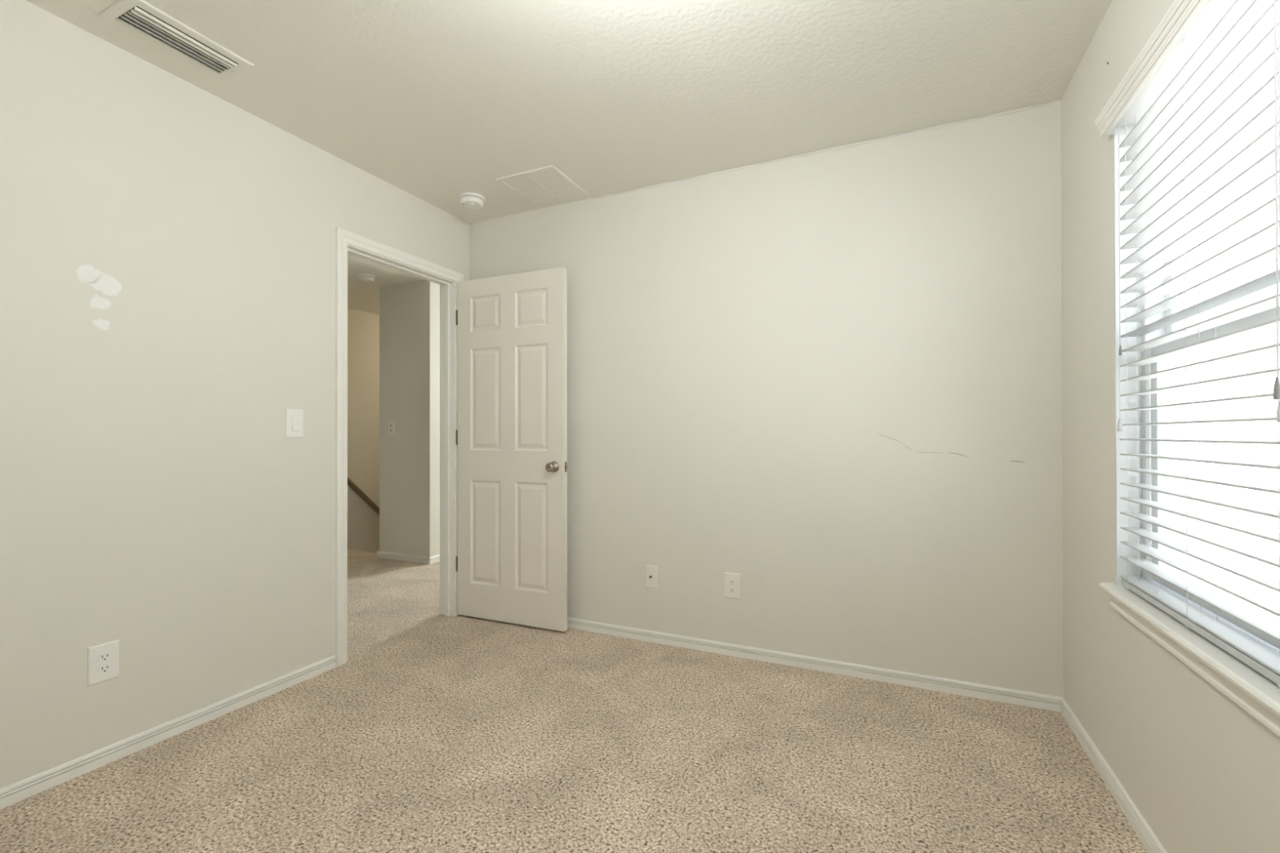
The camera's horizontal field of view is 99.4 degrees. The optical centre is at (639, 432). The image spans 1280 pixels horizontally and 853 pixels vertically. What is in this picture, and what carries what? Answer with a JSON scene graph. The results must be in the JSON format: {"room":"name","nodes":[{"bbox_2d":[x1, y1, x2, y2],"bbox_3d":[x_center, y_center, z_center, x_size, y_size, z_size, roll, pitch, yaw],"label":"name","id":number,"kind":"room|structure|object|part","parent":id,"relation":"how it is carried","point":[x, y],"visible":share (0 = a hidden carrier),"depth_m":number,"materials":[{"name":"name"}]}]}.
{"room":"empty bedroom","nodes":[
{"label":"empty bedroom","id":0,"kind":"room"},
{"bbox_2d":[0,0,469,788],"bbox_3d":[-1.140,0.002,3.428,0.116,2.640,6.650,0,0,25],"label":"wall","id":1,"kind":"structure","parent":0,"point":[167,248],"depth_m":1.96,"materials":[{"name":"paint"}]},
{"bbox_2d":[87,639,119,686],"bbox_3d":[-1.801,0.775,1.825,0.009,0.127,0.081,0,0,25],"label":"wall outlet","id":2,"kind":"object","parent":1,"relation":"attached to","point":[103,660],"visible":1,"depth_m":1.82,"materials":[{"name":"white plastic"}]},
{"bbox_2d":[97,663,111,673],"bbox_3d":[-1.799,0.794,1.825,0.004,0.027,0.034,0,0,25],"label":"receptacle","id":3,"kind":"object","parent":2,"relation":"attached to","point":[102,668],"depth_m":1.82,"materials":[{"name":"white plastic"}]},
{"bbox_2d":[97,652,111,662],"bbox_3d":[-1.799,0.755,1.825,0.004,0.027,0.034,0,0,25],"label":"receptacle","id":4,"kind":"object","parent":2,"relation":"attached to","point":[102,656],"depth_m":1.82,"materials":[{"name":"white plastic"}]},
{"bbox_2d":[0,655,336,808],"bbox_3d":[-1.956,1.087,1.479,0.013,0.055,2.433,0,0,25],"label":"baseboard","id":5,"kind":"structure","parent":1,"relation":"attached to","point":[20,790],"depth_m":1.93,"materials":[{"name":"white wood"}]},
{"bbox_2d":[284,408,303,437],"bbox_3d":[-1.533,-0.039,2.414,0.012,0.127,0.079,0,0,25],"label":"light switch","id":6,"kind":"object","parent":1,"relation":"attached to","point":[294,418],"visible":1,"depth_m":2.41,"materials":[{"name":"white plastic"}]},
{"bbox_3d":[-1.534,-0.039,2.414,0.003,0.067,0.034,0,0,25],"label":"rocker frame","id":7,"kind":"part","parent":6,"relation":"part of","materials":[{"name":"white plastic"}]},
{"bbox_2d":[334,226,463,666],"bbox_3d":[-1.333,0.071,3.006,0.150,2.099,0.849,0,0,25],"label":"door frame","id":8,"kind":"structure","parent":1,"relation":"attached to","point":[347,242],"depth_m":3.10,"materials":[{"name":"white wood"}]},
{"bbox_2d":[456,266,567,631],"bbox_3d":[-0.760,0.095,3.171,0.770,2.022,0.160,0,0,23],"label":"door","id":9,"kind":"structure","parent":8,"relation":"attached to","point":[512,432],"depth_m":3.14,"materials":[{"name":"paint"}]},
{"bbox_3d":[-0.490,0.194,3.006,0.062,0.062,0.060,0,0,23],"label":"knob","id":10,"kind":"part","parent":9,"relation":"part of","materials":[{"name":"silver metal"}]},
{"bbox_2d":[347,307,379,552],"bbox_3d":[-3.354,1.213,5.176,0.100,5.040,5.300,0,0,25],"label":"wall","id":11,"kind":"structure","parent":0,"point":[363,327],"depth_m":5.87,"materials":[{"name":"paint"}]},
{"bbox_2d":[347,477,379,515],"bbox_3d":[-2.737,1.224,6.323,0.069,1.903,1.900,0,0,25],"label":"handrail","id":12,"kind":"object","parent":11,"relation":"attached to","point":[351,484],"visible":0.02,"depth_m":5.79,"materials":[{"name":"wood"}]},
{"bbox_2d":[379,280,439,557],"bbox_3d":[-1.563,1.213,5.909,0.610,5.040,2.480,0,0,25],"label":"wall","id":13,"kind":"structure","parent":0,"point":[410,312],"depth_m":4.76,"materials":[{"name":"paint"}]},
{"bbox_2d":[388,421,395,435],"bbox_3d":[-2.220,-0.036,4.842,0.080,0.120,0.014,0,0,25],"label":"light switch","id":14,"kind":"object","parent":13,"relation":"attached to","point":[391,424],"visible":1,"depth_m":4.84,"materials":[{"name":"white plastic"}]},
{"bbox_2d":[376,551,430,564],"bbox_3d":[-2.084,1.102,4.776,0.643,0.055,0.013,0,0,25],"label":"baseboard","id":15,"kind":"structure","parent":13,"relation":"attached to","point":[414,558],"depth_m":4.77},
{"bbox_2d":[430,555,439,564],"bbox_3d":[-1.282,1.105,5.774,0.013,0.055,2.493,0,0,25],"label":"baseboard","id":16,"kind":"structure","parent":13,"relation":"attached to","point":[433,559],"depth_m":4.69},
{"bbox_2d":[25,0,1112,315],"bbox_3d":[-0.937,-1.394,3.341,6.037,0.150,6.850,0,0,25],"label":"ceiling","id":17,"kind":"structure","parent":0,"point":[438,101],"depth_m":2.00,"materials":[{"name":"white paint"}]},
{"bbox_2d":[97,0,253,80],"bbox_3d":[-1.555,-1.318,1.840,0.198,0.012,0.352,0,0,25],"label":"ceiling vent","id":18,"kind":"object","parent":17,"relation":"in","point":[140,18],"visible":1,"depth_m":1.82,"materials":[{"name":"white metal"}]},
{"bbox_2d":[357,273,375,282],"bbox_3d":[-2.297,-1.288,4.560,0.132,0.046,0.132,0,0,25],"label":"smoke detector","id":19,"kind":"object","parent":17,"relation":"attached to","point":[365,277],"visible":1,"depth_m":4.52,"materials":[{"name":"white plastic"}]},
{"bbox_2d":[457,192,484,209],"bbox_3d":[-0.949,-1.297,3.064,0.144,0.046,0.144,0,0,25],"label":"smoke detector","id":20,"kind":"object","parent":17,"relation":"attached to","point":[472,201],"visible":1,"depth_m":3.03,"materials":[{"name":"white plastic"}]},
{"bbox_2d":[494,164,588,205],"bbox_3d":[-0.523,-1.318,2.924,0.358,0.007,0.354,0,0,25],"label":"ceiling vent","id":21,"kind":"object","parent":17,"relation":"in","point":[546,184],"visible":1,"depth_m":2.90,"materials":[{"name":"white metal"}]},
{"bbox_3d":[-0.597,-1.317,2.957,0.149,0.004,0.304,0,0,25],"label":"louver panel","id":22,"kind":"part","parent":21,"relation":"part of","materials":[{"name":"white metal"}]},
{"bbox_3d":[-0.450,-1.318,2.890,0.149,0.004,0.304,0,0,25],"label":"louver panel","id":23,"kind":"part","parent":21,"relation":"part of","materials":[{"name":"white metal"}]},
{"bbox_2d":[0,549,1147,852],"bbox_3d":[-0.931,1.196,3.274,5.887,0.150,6.750,0,0,25],"label":"floor","id":24,"kind":"structure","parent":0,"point":[437,732],"depth_m":1.82,"materials":[{"name":"beige carpet"}]},
{"bbox_2d":[469,100,1063,697],"bbox_3d":[0.327,-0.053,2.849,3.037,2.541,0.127,0,0,25],"label":"wall","id":25,"kind":"structure","parent":0,"point":[829,380],"depth_m":2.53,"materials":[{"name":"paint"}]},
{"bbox_2d":[644,564,657,588],"bbox_3d":[0.057,0.773,2.898,0.071,0.118,0.016,0,0,25],"label":"cable plate","id":26,"kind":"object","parent":25,"relation":"attached to","point":[651,571],"visible":1,"depth_m":2.90,"materials":[{"name":"white plastic"}]},
{"bbox_2d":[724,572,740,599],"bbox_3d":[0.462,0.769,2.717,0.082,0.126,0.009,0,0,25],"label":"wall outlet","id":27,"kind":"object","parent":25,"relation":"attached to","point":[731,580],"visible":1,"depth_m":2.71,"materials":[{"name":"white plastic"}]},
{"bbox_2d":[728,586,735,592],"bbox_3d":[0.461,0.789,2.716,0.034,0.027,0.004,0,0,25],"label":"receptacle","id":28,"kind":"object","parent":27,"relation":"attached to","point":[731,589],"depth_m":2.71,"materials":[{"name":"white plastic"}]},
{"bbox_2d":[728,578,735,585],"bbox_3d":[0.461,0.750,2.716,0.034,0.027,0.004,0,0,25],"label":"receptacle","id":29,"kind":"object","parent":27,"relation":"attached to","point":[731,581],"depth_m":2.71,"materials":[{"name":"white plastic"}]},
{"bbox_2d":[567,617,1063,711],"bbox_3d":[0.303,1.089,2.787,3.037,0.055,0.013,0,0,25],"label":"baseboard","id":30,"kind":"structure","parent":25,"relation":"attached to","point":[1047,702],"depth_m":2.51,"materials":[{"name":"white wood"}]},
{"bbox_2d":[1060,0,1279,852],"bbox_3d":[1.062,-0.064,0.622,0.152,2.540,3.570,0,0,25],"label":"wall","id":31,"kind":"structure","parent":0,"point":[1202,772],"depth_m":1.69,"materials":[{"name":"paint"}]},
{"bbox_2d":[1060,697,1167,852],"bbox_3d":[0.986,1.079,0.641,0.013,0.055,3.350,0,0,25],"label":"baseboard","id":32,"kind":"structure","parent":31,"relation":"attached to","point":[1144,833],"depth_m":1.65,"materials":[{"name":"white wood"}]},
{"bbox_2d":[1098,124,1279,737],"bbox_3d":[1.261,-0.221,1.100,0.184,1.513,1.235,0,0,25],"label":"window","id":33,"kind":"structure","parent":31,"relation":"in","point":[1254,692],"depth_m":1.57,"materials":[{"name":"white plastic"}]},
{"bbox_2d":[1094,0,1279,687],"bbox_3d":[1.212,-0.256,1.123,0.100,1.424,1.191,0,0,25],"label":"horizontal blind","id":34,"kind":"object","parent":33,"relation":"attached to","point":[1202,95],"visible":1,"depth_m":1.22,"materials":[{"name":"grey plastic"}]},
{"bbox_3d":[1.425,-0.471,1.615,0.002,0.878,0.002,0,0,25],"label":"tilt cord","id":35,"kind":"part","parent":34,"relation":"part of","materials":[{"name":"white fabric"}]},
{"bbox_3d":[1.423,-0.581,1.611,0.002,0.659,0.002,0,0,25],"label":"tilt cord","id":36,"kind":"part","parent":34,"relation":"part of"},
{"bbox_3d":[1.420,-0.241,1.585,0.002,1.358,0.001,0,0,25],"label":"ladder cord","id":37,"kind":"part","parent":34,"relation":"part of","materials":[{"name":"white fabric"}]},
{"bbox_3d":[1.446,-0.241,1.580,0.002,1.358,0.001,0,0,25],"label":"lift cord","id":38,"kind":"part","parent":34,"relation":"part of","materials":[{"name":"white fabric"}]},
{"bbox_3d":[1.467,-0.241,1.564,0.002,1.358,0.001,0,0,25],"label":"ladder cord","id":39,"kind":"part","parent":34,"relation":"part of","materials":[{"name":"white fabric"}]},
{"bbox_3d":[1.226,-0.945,1.119,0.064,0.046,1.131,0,0,25],"label":"head rail","id":40,"kind":"part","parent":34,"relation":"part of","materials":[{"name":"white plastic"}]},
{"bbox_3d":[1.277,-0.242,1.271,0.002,1.358,0.001,0,0,25],"label":"ladder cord","id":41,"kind":"part","parent":34,"relation":"part of","materials":[{"name":"white fabric"}]},
{"bbox_3d":[1.303,-0.242,1.266,0.002,1.358,0.001,0,0,25],"label":"lift cord","id":42,"kind":"part","parent":34,"relation":"part of","materials":[{"name":"white fabric"}]},
{"bbox_3d":[1.234,0.447,1.110,0.048,0.017,1.131,0,0,25],"label":"rail","id":43,"kind":"part","parent":34,"relation":"part of","materials":[{"name":"white plastic"}]},
{"bbox_3d":[1.324,-0.243,1.250,0.002,1.358,0.001,0,0,25],"label":"ladder cord","id":44,"kind":"part","parent":34,"relation":"part of","materials":[{"name":"white fabric"}]},
{"bbox_3d":[1.128,-0.501,0.963,0.002,0.823,0.002,0,0,25],"label":"pull cord","id":45,"kind":"part","parent":34,"relation":"part of","materials":[{"name":"white fabric"}]},
{"bbox_3d":[1.140,-0.244,0.970,0.002,1.358,0.001,0,0,25],"label":"ladder cord","id":46,"kind":"part","parent":34,"relation":"part of","materials":[{"name":"white fabric"}]},
{"bbox_3d":[1.124,-0.481,0.954,0.002,0.863,0.002,0,0,25],"label":"pull cord","id":47,"kind":"part","parent":34,"relation":"part of","materials":[{"name":"white fabric"}]},
{"bbox_3d":[1.221,0.476,1.116,0.095,0.023,1.235,0,0,25],"label":"sill","id":48,"kind":"part","parent":33,"relation":"part of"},
{"bbox_3d":[1.302,-0.253,1.082,0.085,1.441,1.177,0,0,25],"label":"frame","id":49,"kind":"part","parent":33,"relation":"part of","materials":[{"name":"white plastic"}]},
{"bbox_3d":[1.287,0.085,1.087,0.030,0.694,1.105,0,0,25],"label":"sash","id":50,"kind":"part","parent":33,"relation":"part of","materials":[{"name":"white plastic"}]},
{"bbox_3d":[1.318,-0.579,1.075,0.030,0.724,1.113,0,0,25],"label":"sash","id":51,"kind":"part","parent":33,"relation":"part of","materials":[{"name":"white plastic"}]},
{"label":"outside","id":52,"kind":"structure","parent":0,"visible":0},
{"bbox_2d":[1183,524,1279,621],"bbox_3d":[20.854,4.144,-6.592,41.803,0.200,60.000,0,0,25],"label":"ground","id":53,"kind":"structure","parent":52,"point":[1261,544],"depth_m":17.59,"materials":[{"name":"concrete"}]}
]}

